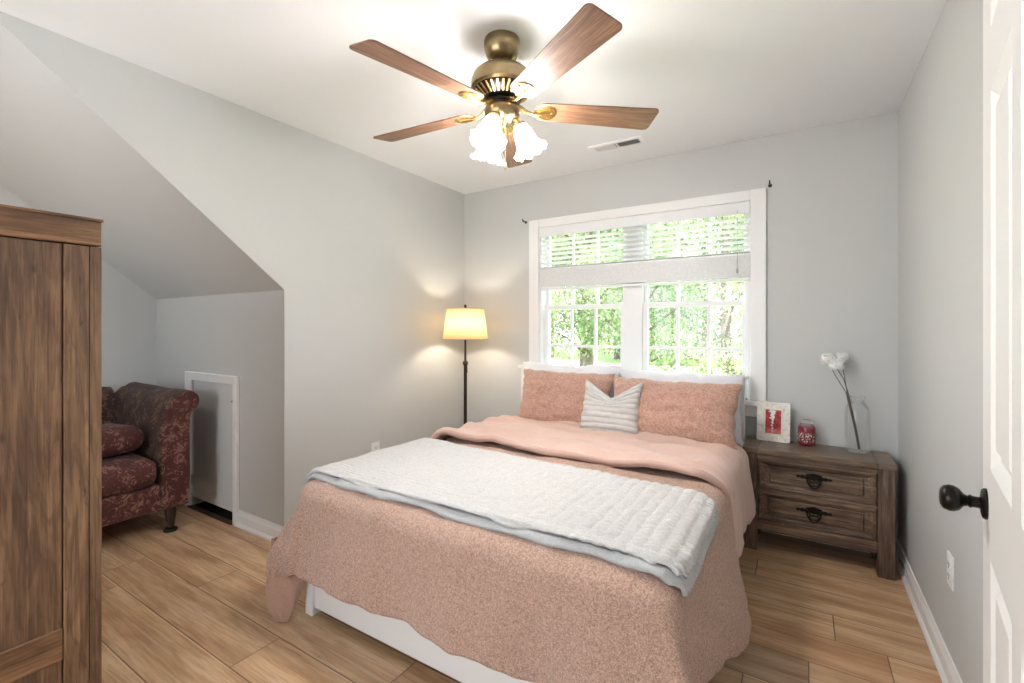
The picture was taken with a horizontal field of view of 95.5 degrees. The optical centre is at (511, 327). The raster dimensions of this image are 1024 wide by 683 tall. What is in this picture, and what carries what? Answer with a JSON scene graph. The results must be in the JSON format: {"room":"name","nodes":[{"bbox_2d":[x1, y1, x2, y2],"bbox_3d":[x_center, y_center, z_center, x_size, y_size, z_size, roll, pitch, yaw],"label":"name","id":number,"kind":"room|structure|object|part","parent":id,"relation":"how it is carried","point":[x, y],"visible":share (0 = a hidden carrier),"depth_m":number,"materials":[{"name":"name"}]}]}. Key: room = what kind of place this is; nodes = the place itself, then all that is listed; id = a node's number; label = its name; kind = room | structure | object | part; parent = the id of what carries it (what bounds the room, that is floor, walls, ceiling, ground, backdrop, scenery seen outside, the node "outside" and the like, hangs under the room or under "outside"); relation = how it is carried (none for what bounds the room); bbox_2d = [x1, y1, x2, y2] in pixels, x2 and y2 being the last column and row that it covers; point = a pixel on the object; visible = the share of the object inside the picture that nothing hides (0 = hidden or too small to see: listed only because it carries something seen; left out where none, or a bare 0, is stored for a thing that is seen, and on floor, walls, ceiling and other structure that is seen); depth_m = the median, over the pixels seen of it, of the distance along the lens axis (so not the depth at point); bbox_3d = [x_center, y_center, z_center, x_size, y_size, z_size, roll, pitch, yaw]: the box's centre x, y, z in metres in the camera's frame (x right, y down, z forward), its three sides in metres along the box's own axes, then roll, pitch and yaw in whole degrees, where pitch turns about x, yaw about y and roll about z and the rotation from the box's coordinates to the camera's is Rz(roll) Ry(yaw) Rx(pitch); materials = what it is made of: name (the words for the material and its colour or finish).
{"room":"bedroom","nodes":[
{"label":"bedroom","id":0,"kind":"room"},
{"bbox_2d":[0,184,156,392],"bbox_3d":[-3.493,0.034,2.472,0.100,2.440,2.685,0,0,32],"label":"wall","id":1,"kind":"structure","parent":0,"point":[129,313],"depth_m":3.41,"materials":[{"name":"paint"}]},
{"bbox_2d":[0,38,273,298],"bbox_3d":[-2.370,-0.743,2.687,1.574,1.046,1.229,0,0,32],"label":"ceiling","id":2,"kind":"structure","parent":0,"point":[53,157],"depth_m":2.54,"materials":[{"name":"paint"}]},
{"bbox_2d":[157,291,273,522],"bbox_3d":[-2.007,0.467,3.362,1.674,1.574,0.400,0,0,32],"label":"wall","id":3,"kind":"structure","parent":0,"point":[224,334],"depth_m":2.95,"materials":[{"name":"paint"}]},
{"bbox_2d":[185,371,238,525],"bbox_3d":[-2.013,0.780,3.136,0.674,0.947,0.070,0,0,32],"label":"door","id":4,"kind":"structure","parent":3,"relation":"in","point":[215,478],"depth_m":3.12,"materials":[{"name":"paint"}]},
{"bbox_3d":[-2.004,0.778,3.151,0.558,0.827,0.034,0,0,32],"label":"panel","id":5,"kind":"part","parent":4,"relation":"part of","materials":[{"name":"paint"}]},
{"bbox_2d":[235,510,283,541],"bbox_3d":[-1.526,1.204,2.811,0.500,0.100,0.024,0,0,32],"label":"baseboard","id":6,"kind":"structure","parent":3,"relation":"attached to","point":[267,530],"depth_m":2.82,"materials":[{"name":"white wood"}]},
{"bbox_2d":[0,11,463,526],"bbox_3d":[-1.225,0.034,2.938,0.100,2.440,2.869,0,0,32],"label":"wall","id":7,"kind":"structure","parent":0,"point":[361,256],"depth_m":2.84,"materials":[{"name":"paint"}]},
{"bbox_2d":[371,441,379,451],"bbox_3d":[-0.957,0.859,3.265,0.009,0.116,0.072,0,0,32],"label":"wall outlet","id":8,"kind":"object","parent":7,"relation":"attached to","point":[376,445],"visible":0.47,"depth_m":3.26,"materials":[{"name":"plastic"}]},
{"bbox_2d":[0,0,946,193],"bbox_3d":[-1.012,-1.236,1.946,4.863,0.100,4.625,0,0,32],"label":"ceiling","id":9,"kind":"structure","parent":0,"point":[715,72],"depth_m":2.06,"materials":[{"name":"paint"}]},
{"bbox_2d":[349,3,658,169],"bbox_3d":[-0.077,-0.908,1.921,1.265,0.556,1.284,0,0,32],"label":"ceiling fan","id":10,"kind":"object","parent":9,"relation":"hanging from","point":[501,83],"visible":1,"depth_m":1.84,"materials":[{"name":"brown wood"}]},
{"bbox_3d":[-0.297,-0.881,1.616,0.140,0.006,0.527,15,13,38],"label":"blade","id":11,"kind":"part","parent":10,"relation":"part of","materials":[{"name":"brown wood"}]},
{"bbox_3d":[-0.393,-0.903,2.108,0.527,0.006,0.140,0,12,28],"label":"blade","id":12,"kind":"part","parent":10,"relation":"part of","materials":[{"name":"brown wood"}]},
{"bbox_3d":[-0.106,-0.770,2.017,0.138,0.149,0.147,0,0,32],"label":"lamp shade","id":13,"kind":"part","parent":10,"relation":"part of","materials":[{"name":"white glass"}]},
{"bbox_3d":[-0.092,-0.770,1.815,0.147,0.149,0.137,0,0,32],"label":"lamp shade","id":14,"kind":"part","parent":10,"relation":"part of","materials":[{"name":"white glass"}]},
{"bbox_2d":[474,77,527,104],"bbox_3d":[-0.041,-0.956,1.920,0.238,0.039,0.238,0,0,32],"label":"vent","id":15,"kind":"object","parent":10,"relation":"attached to","point":[491,87],"depth_m":1.84,"materials":[{"name":"brown metal"}]},
{"bbox_3d":[-0.041,-0.925,1.920,0.132,0.028,0.132,0,0,32],"label":"hub plate","id":16,"kind":"part","parent":10,"relation":"part of","materials":[{"name":"brown metal"}]},
{"bbox_3d":[-0.027,-0.744,1.858,0.010,0.228,0.010,0,0,32],"label":"pull chain","id":17,"kind":"part","parent":10,"relation":"part of","materials":[{"name":"gold metal"}]},
{"bbox_3d":[0.011,-0.903,2.315,0.140,0.006,0.527,-12,-2,7],"label":"blade","id":18,"kind":"part","parent":10,"relation":"part of","materials":[{"name":"brown wood"}]},
{"bbox_3d":[0.076,-0.770,1.924,0.141,0.149,0.143,0,0,32],"label":"lamp shade","id":19,"kind":"part","parent":10,"relation":"part of","materials":[{"name":"white glass"}]},
{"bbox_3d":[0.149,-0.903,1.570,0.140,0.006,0.527,14,-6,-28],"label":"blade","id":20,"kind":"part","parent":10,"relation":"part of","materials":[{"name":"brown wood"}]},
{"bbox_3d":[0.353,-0.903,1.979,0.527,0.006,0.140,0,-12,-8],"label":"blade","id":21,"kind":"part","parent":10,"relation":"part of","materials":[{"name":"brown wood"}]},
{"bbox_2d":[588,135,647,153],"bbox_3d":[0.682,-1.180,3.006,0.356,0.012,0.136,0,0,32],"label":"ceiling vent","id":22,"kind":"object","parent":9,"relation":"in","point":[636,140],"visible":1,"depth_m":3.00,"materials":[{"name":"white metal"}]},
{"bbox_2d":[102,505,941,682],"bbox_3d":[-1.012,1.304,1.946,4.863,0.100,4.625,0,0,32],"label":"floor","id":23,"kind":"structure","parent":0,"point":[187,604],"depth_m":1.96,"materials":[{"name":"brown wood"}]},
{"bbox_2d":[0,204,103,682],"bbox_3d":[-1.764,0.463,1.355,0.836,1.582,0.653,0,0,32],"label":"wardrobe","id":24,"kind":"object","parent":23,"relation":"on","point":[51,262],"visible":1,"depth_m":1.31,"materials":[{"name":"brown wood"}]},
{"bbox_3d":[-1.412,0.481,1.158,0.010,1.446,0.428,0,0,32],"label":"panel","id":25,"kind":"part","parent":24,"relation":"part of","materials":[{"name":"brown wood"}]},
{"bbox_3d":[-1.413,0.908,1.158,0.020,0.092,0.433,0,0,32],"label":"rail","id":26,"kind":"part","parent":24,"relation":"part of","materials":[{"name":"brown wood"}]},
{"bbox_3d":[-1.412,-0.283,1.158,0.022,0.074,0.605,0,0,32],"label":"rail","id":27,"kind":"part","parent":24,"relation":"part of","materials":[{"name":"brown wood"}]},
{"bbox_3d":[-1.598,0.443,1.613,0.776,1.522,0.019,0,0,32],"label":"panel","id":28,"kind":"part","parent":24,"relation":"part of","materials":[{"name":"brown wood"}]},
{"bbox_2d":[102,382,198,532],"bbox_3d":[-2.662,0.818,2.716,0.954,0.872,1.145,0,0,32],"label":"armchair","id":29,"kind":"object","parent":23,"relation":"on","point":[152,477],"visible":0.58,"depth_m":2.84,"materials":[{"name":"red fabric"}]},
{"bbox_3d":[-2.963,0.743,2.904,0.245,0.722,0.760,0,0,32],"label":"backrest","id":30,"kind":"part","parent":29,"relation":"part of","materials":[{"name":"red fabric"}]},
{"bbox_2d":[102,423,143,457],"bbox_3d":[-2.521,0.679,2.758,0.486,0.195,0.423,0,0,28],"label":"throw cushion","id":31,"kind":"object","parent":29,"relation":"on","point":[117,439],"visible":0.37,"depth_m":2.72,"materials":[{"name":"red fabric"}]},
{"bbox_2d":[102,452,156,497],"bbox_3d":[-2.580,0.859,2.664,0.759,0.210,0.695,0,0,32],"label":"seat cushion","id":32,"kind":"object","parent":29,"relation":"on","point":[130,474],"depth_m":2.67,"materials":[{"name":"red fabric"}]},
{"bbox_3d":[-2.114,1.168,2.880,0.060,0.128,0.060,0,0,32],"label":"leg","id":33,"kind":"part","parent":29,"relation":"part of","materials":[{"name":"brown wood"}]},
{"bbox_3d":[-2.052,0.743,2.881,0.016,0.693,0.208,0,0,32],"label":"arm","id":34,"kind":"part","parent":29,"relation":"part of"},
{"bbox_2d":[443,304,487,423],"bbox_3d":[-0.370,0.534,3.688,0.364,1.440,0.364,0,0,32],"label":"floor lamp","id":35,"kind":"object","parent":23,"relation":"on","point":[464,323],"visible":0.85,"depth_m":3.56,"materials":[{"name":"fabric"}]},
{"bbox_3d":[-0.370,0.088,3.688,0.364,0.004,0.364,0,0,32],"label":"shade trim","id":36,"kind":"part","parent":35,"relation":"part of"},
{"bbox_3d":[-0.370,-0.031,3.688,0.358,0.240,0.358,0,0,32],"label":"lamp shade","id":37,"kind":"part","parent":35,"relation":"part of","materials":[{"name":"beige fabric"}]},
{"bbox_2d":[305,365,748,682],"bbox_3d":[0.256,0.775,2.491,1.640,0.957,1.995,0,0,32],"label":"bed","id":38,"kind":"object","parent":23,"relation":"on","point":[398,634],"visible":0.06,"depth_m":1.77,"materials":[{"name":"white wood"}]},
{"bbox_3d":[-0.872,1.064,2.056,0.050,0.380,0.060,0,0,32],"label":"foot post","id":39,"kind":"part","parent":38,"relation":"part of","materials":[{"name":"white wood"}]},
{"bbox_3d":[-0.240,1.056,1.653,1.450,0.325,0.023,0,0,32],"label":"foot panel","id":40,"kind":"part","parent":38,"relation":"part of","materials":[{"name":"white wood"}]},
{"bbox_2d":[265,415,755,682],"bbox_3d":[0.172,0.912,2.261,1.816,0.677,1.807,0,0,32],"label":"duvet","id":41,"kind":"object","parent":38,"relation":"on","point":[516,607],"visible":0.85,"depth_m":1.51,"materials":[{"name":"pink fabric"}]},
{"bbox_2d":[304,438,718,596],"bbox_3d":[-0.059,0.657,1.908,1.660,0.121,0.767,0,0,32],"label":"quilt","id":42,"kind":"object","parent":41,"relation":"on","point":[666,532],"visible":0.98,"depth_m":1.65,"materials":[{"name":"white fabric"}]},
{"bbox_2d":[517,369,614,421],"bbox_3d":[0.356,0.497,3.219,0.700,0.394,0.238,0,0,31],"label":"pillow sham","id":43,"kind":"object","parent":41,"relation":"on","point":[546,395],"visible":0.66,"depth_m":3.16,"materials":[{"name":"pink fabric"}]},
{"bbox_2d":[579,379,642,433],"bbox_3d":[0.597,0.495,2.846,0.374,0.332,0.179,0,0,29],"label":"throw cushion","id":44,"kind":"object","parent":41,"relation":"on","point":[619,413],"visible":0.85,"depth_m":2.79,"materials":[{"name":"white fabric"}]},
{"bbox_2d":[613,376,741,449],"bbox_3d":[0.939,0.510,2.774,0.772,0.392,0.278,0,0,36],"label":"pillow sham","id":45,"kind":"object","parent":41,"relation":"on","point":[702,412],"visible":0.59,"depth_m":2.63,"materials":[{"name":"pink fabric"}]},
{"bbox_2d":[523,362,621,397],"bbox_3d":[0.405,0.484,3.401,0.791,0.449,0.204,0,0,31],"label":"pillow","id":46,"kind":"object","parent":38,"relation":"on","point":[611,369],"visible":0.18,"depth_m":3.35,"materials":[{"name":"white fabric"}]},
{"bbox_3d":[0.764,0.775,3.303,1.640,0.957,0.080,0,0,32],"label":"headboard","id":47,"kind":"part","parent":38,"relation":"part of","materials":[{"name":"white wood"}]},
{"bbox_2d":[620,368,744,446],"bbox_3d":[1.059,0.494,2.991,0.792,0.430,0.205,0,0,31],"label":"pillow","id":48,"kind":"object","parent":38,"relation":"on","point":[625,373],"visible":0.12,"depth_m":2.90,"materials":[{"name":"white fabric"}]},
{"bbox_2d":[742,437,896,580],"bbox_3d":[1.686,0.967,2.601,0.690,0.575,0.301,0,0,32],"label":"nightstand","id":49,"kind":"object","parent":23,"relation":"on","point":[834,495],"visible":0.98,"depth_m":2.47,"materials":[{"name":"brown wood"}]},
{"bbox_3d":[1.367,0.981,2.666,0.070,0.547,0.060,0,0,32],"label":"leg","id":50,"kind":"part","parent":49,"relation":"part of","materials":[{"name":"brown wood"}]},
{"bbox_2d":[757,401,790,443],"bbox_3d":[1.572,0.564,2.795,0.175,0.231,0.056,0,0,36],"label":"photo frame","id":51,"kind":"object","parent":49,"relation":"on","point":[773,418],"visible":1,"depth_m":2.79,"materials":[{"name":"white wood"}]},
{"bbox_2d":[765,409,780,434],"bbox_3d":[1.568,0.563,2.790,0.087,0.144,0.002,0,-9,36],"label":"print","id":52,"kind":"object","parent":51,"relation":"attached to","point":[773,417],"depth_m":2.79},
{"bbox_2d":[798,415,815,445],"bbox_3d":[1.710,0.593,2.699,0.090,0.172,0.091,0,0,32],"label":"candle jar","id":53,"kind":"object","parent":49,"relation":"on","point":[806,435],"visible":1,"depth_m":2.67,"materials":[{"name":"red glass"}]},
{"bbox_3d":[1.710,0.530,2.699,0.077,0.046,0.077,0,0,32],"label":"lid","id":54,"kind":"part","parent":53,"relation":"part of","materials":[{"name":"clear glass"}]},
{"bbox_3d":[1.616,1.003,2.490,0.171,0.080,0.025,0,0,32],"label":"pull handle","id":55,"kind":"part","parent":49,"relation":"part of","materials":[{"name":"black metal"}]},
{"bbox_3d":[1.616,0.823,2.490,0.171,0.080,0.025,0,0,32],"label":"pull handle","id":56,"kind":"part","parent":49,"relation":"part of","materials":[{"name":"black metal"}]},
{"bbox_3d":[1.619,0.999,2.495,0.530,0.162,0.021,0,0,32],"label":"drawer","id":57,"kind":"part","parent":49,"relation":"part of","materials":[{"name":"brown wood"}]},
{"bbox_3d":[1.619,0.819,2.495,0.530,0.162,0.021,0,0,32],"label":"drawer","id":58,"kind":"part","parent":49,"relation":"part of","materials":[{"name":"brown wood"}]},
{"bbox_2d":[844,395,869,453],"bbox_3d":[1.898,0.527,2.558,0.116,0.303,0.116,0,0,32],"label":"glass vase","id":59,"kind":"object","parent":49,"relation":"on","point":[854,450],"visible":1,"depth_m":2.57,"materials":[{"name":"clear glass"}]},
{"bbox_2d":[820,353,858,448],"bbox_3d":[1.817,0.404,2.584,0.180,0.523,0.080,0,0,32],"label":"carnation","id":60,"kind":"object","parent":59,"relation":"in","point":[825,358],"visible":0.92,"depth_m":2.58,"materials":[{"name":"white plant"}]},
{"bbox_3d":[1.837,0.426,2.582,0.143,0.478,0.012,0,0,28],"label":"stem","id":61,"kind":"part","parent":60,"relation":"part of","materials":[{"name":"brown plant"}]},
{"bbox_2d":[828,359,859,447],"bbox_3d":[1.830,0.419,2.576,0.153,0.493,0.080,0,0,-10],"label":"carnation","id":62,"kind":"object","parent":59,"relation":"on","point":[837,364],"visible":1,"depth_m":2.56,"materials":[{"name":"white plant"}]},
{"bbox_3d":[1.853,0.442,2.571,0.122,0.446,0.025,0,0,9],"label":"stem","id":63,"kind":"part","parent":62,"relation":"part of","materials":[{"name":"brown plant"}]},
{"bbox_2d":[834,352,859,448],"bbox_3d":[1.870,0.400,2.605,0.120,0.531,0.080,0,0,32],"label":"carnation","id":64,"kind":"object","parent":59,"relation":"in","point":[843,356],"visible":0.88,"depth_m":2.59,"materials":[{"name":"white plant"}]},
{"bbox_3d":[1.871,0.424,2.577,0.021,0.483,0.088,0,0,-37],"label":"stem","id":65,"kind":"part","parent":64,"relation":"part of","materials":[{"name":"brown plant"}]},
{"bbox_3d":[1.883,0.981,2.343,0.070,0.547,0.060,0,0,32],"label":"leg","id":66,"kind":"part","parent":49,"relation":"part of","materials":[{"name":"brown wood"}]},
{"bbox_2d":[464,111,897,538],"bbox_3d":[0.884,0.034,3.399,3.188,2.440,0.150,0,0,32],"label":"wall","id":67,"kind":"structure","parent":0,"point":[832,198],"depth_m":2.80,"materials":[{"name":"paint"}]},
{"bbox_2d":[529,188,768,416],"bbox_3d":[0.879,-0.155,3.355,1.723,1.418,0.170,0,0,32],"label":"window","id":68,"kind":"structure","parent":67,"relation":"in","point":[634,346],"depth_m":3.28,"materials":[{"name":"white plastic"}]},
{"bbox_3d":[0.554,0.135,3.597,0.666,0.632,0.032,0,0,32],"label":"sash","id":69,"kind":"part","parent":68,"relation":"part of","materials":[{"name":"white plastic"}]},
{"bbox_3d":[0.573,-0.462,3.626,0.664,0.632,0.032,0,0,32],"label":"sash","id":70,"kind":"part","parent":68,"relation":"part of","materials":[{"name":"white plastic"}]},
{"bbox_2d":[539,201,749,290],"bbox_3d":[0.862,-0.547,3.329,1.504,0.498,0.067,0,0,32],"label":"window blind","id":71,"kind":"object","parent":68,"relation":"attached to","point":[735,266],"visible":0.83,"depth_m":3.25,"materials":[{"name":"white plastic"}]},
{"bbox_3d":[0.866,-0.307,3.334,1.504,0.018,0.052,0,0,32],"label":"rail","id":72,"kind":"part","parent":71,"relation":"part of","materials":[{"name":"white plastic"}]},
{"bbox_3d":[1.375,-0.521,3.016,0.002,0.410,0.053,0,0,32],"label":"ladder cord","id":73,"kind":"part","parent":71,"relation":"part of","materials":[{"name":"white fabric"}]},
{"bbox_3d":[1.425,-0.546,2.944,0.011,0.400,0.011,0,0,10],"label":"pull cord","id":74,"kind":"part","parent":71,"relation":"part of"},
{"bbox_3d":[1.234,0.135,3.171,0.677,0.632,0.032,0,0,32],"label":"sash","id":75,"kind":"part","parent":68,"relation":"part of","materials":[{"name":"white plastic"}]},
{"bbox_3d":[1.252,-0.462,3.201,0.675,0.632,0.032,0,0,32],"label":"sash","id":76,"kind":"part","parent":68,"relation":"part of","materials":[{"name":"white plastic"}]},
{"bbox_2d":[761,530,896,552],"bbox_3d":[0.838,1.204,3.325,2.988,0.100,0.024,0,0,32],"label":"baseboard","id":77,"kind":"structure","parent":67,"relation":"attached to","point":[761,530],"depth_m":2.71,"materials":[{"name":"wood"}]},
{"bbox_2d":[898,0,982,682],"bbox_3d":[0.993,0.034,0.662,0.100,2.440,4.375,0,0,32],"label":"wall","id":78,"kind":"structure","parent":0,"point":[940,113],"depth_m":1.69,"materials":[{"name":"paint"}]},
{"bbox_2d":[896,539,962,682],"bbox_3d":[1.357,1.204,1.360,0.024,0.100,2.805,0,0,32],"label":"baseboard","id":79,"kind":"structure","parent":78,"relation":"attached to","point":[946,668],"depth_m":1.88,"materials":[{"name":"white wood"}]},
{"bbox_2d":[947,550,953,591],"bbox_3d":[1.534,0.849,1.629,0.009,0.116,0.072,0,0,32],"label":"wall outlet","id":80,"kind":"object","parent":78,"relation":"attached to","point":[950,560],"visible":1,"depth_m":1.62,"materials":[{"name":"plastic"}]},
{"bbox_3d":[0.485,0.034,0.186,0.256,2.440,0.110,0,0,32],"label":"wall","id":81,"kind":"structure","parent":0,"visible":0},
{"bbox_2d":[939,0,1023,682],"bbox_3d":[0.651,0.233,0.620,0.100,2.018,0.772,0,0,41],"label":"door","id":82,"kind":"structure","parent":81,"relation":"in","point":[1000,503],"depth_m":0.72,"materials":[{"name":"paint"}]},
{"bbox_3d":[0.846,0.324,0.879,0.058,0.049,0.049,0,0,41],"label":"knob","id":83,"kind":"part","parent":82,"relation":"part of","materials":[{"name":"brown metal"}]},
{"label":"outside","id":84,"kind":"structure","parent":0,"visible":0},
{"bbox_2d":[550,340,741,367],"bbox_3d":[8.505,4.254,41.865,150.000,0.200,200.000,0,0,32],"label":"ground","id":85,"kind":"structure","parent":84,"point":[609,358],"depth_m":66.41,"materials":[{"name":"green plant"}]},
{"bbox_2d":[550,231,622,365],"bbox_3d":[2.526,-0.782,18.347,5.130,9.888,6.198,0,0,1],"label":"tree","id":86,"kind":"object","parent":85,"relation":"on","point":[587,361],"visible":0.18,"depth_m":17.64,"materials":[{"name":"green plant"}]},
{"bbox_2d":[550,234,622,357],"bbox_3d":[5.792,-6.702,65.170,18.914,21.730,15.716,0,0,32],"label":"tree","id":87,"kind":"object","parent":85,"relation":"on","point":[551,354],"visible":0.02,"depth_m":64.59,"materials":[{"name":"green plant"}]},
{"bbox_2d":[551,228,663,366],"bbox_3d":[3.291,-1.831,23.686,5.720,11.985,8.680,0,0,-28],"label":"tree","id":88,"kind":"object","parent":85,"relation":"on","point":[581,362],"visible":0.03,"depth_m":21.98,"materials":[{"name":"green plant"}]},
{"bbox_2d":[571,223,687,358],"bbox_3d":[13.381,-7.289,61.030,20.585,22.902,17.454,0,0,32],"label":"tree","id":89,"kind":"object","parent":85,"relation":"on","point":[617,356],"visible":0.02,"depth_m":61.55,"materials":[{"name":"green plant"}]},
{"bbox_2d":[551,219,743,372],"bbox_3d":[4.066,-0.099,14.805,6.315,8.523,5.229,0,0,32],"label":"tree","id":90,"kind":"object","parent":85,"relation":"on","point":[613,335],"visible":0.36,"depth_m":14.94,"materials":[{"name":"green plant"}]},
{"bbox_2d":[602,225,743,364],"bbox_3d":[18.857,-5.578,53.291,16.536,19.480,16.278,0,0,2],"label":"tree","id":91,"kind":"object","parent":85,"relation":"on","point":[667,295],"visible":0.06,"depth_m":49.72,"materials":[{"name":"green plant"}]},
{"bbox_2d":[603,214,743,370],"bbox_3d":[9.186,-2.420,22.435,9.086,13.164,9.542,0,0,32],"label":"tree","id":92,"kind":"object","parent":85,"relation":"on","point":[704,333],"visible":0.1,"depth_m":22.02,"materials":[{"name":"green plant"}]},
{"bbox_2d":[618,214,743,373],"bbox_3d":[5.676,-0.338,12.079,4.867,9.001,5.288,0,0,32],"label":"tree","id":93,"kind":"object","parent":85,"relation":"on","point":[728,362],"visible":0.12,"depth_m":11.75,"materials":[{"name":"green plant"}]},
{"bbox_2d":[712,222,743,346],"bbox_3d":[28.881,-5.221,48.242,17.712,18.766,13.804,0,0,-4],"label":"tree","id":94,"kind":"object","parent":85,"relation":"on","point":[730,289],"visible":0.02,"depth_m":48.32,"materials":[{"name":"green plant"}]},
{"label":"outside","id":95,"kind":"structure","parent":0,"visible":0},
{"bbox_2d":[550,361,735,373],"bbox_3d":[7.975,4.139,41.017,130.000,0.030,26.000,0,0,32],"label":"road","id":96,"kind":"structure","parent":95,"point":[576,364],"depth_m":52.40,"materials":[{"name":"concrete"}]}
]}

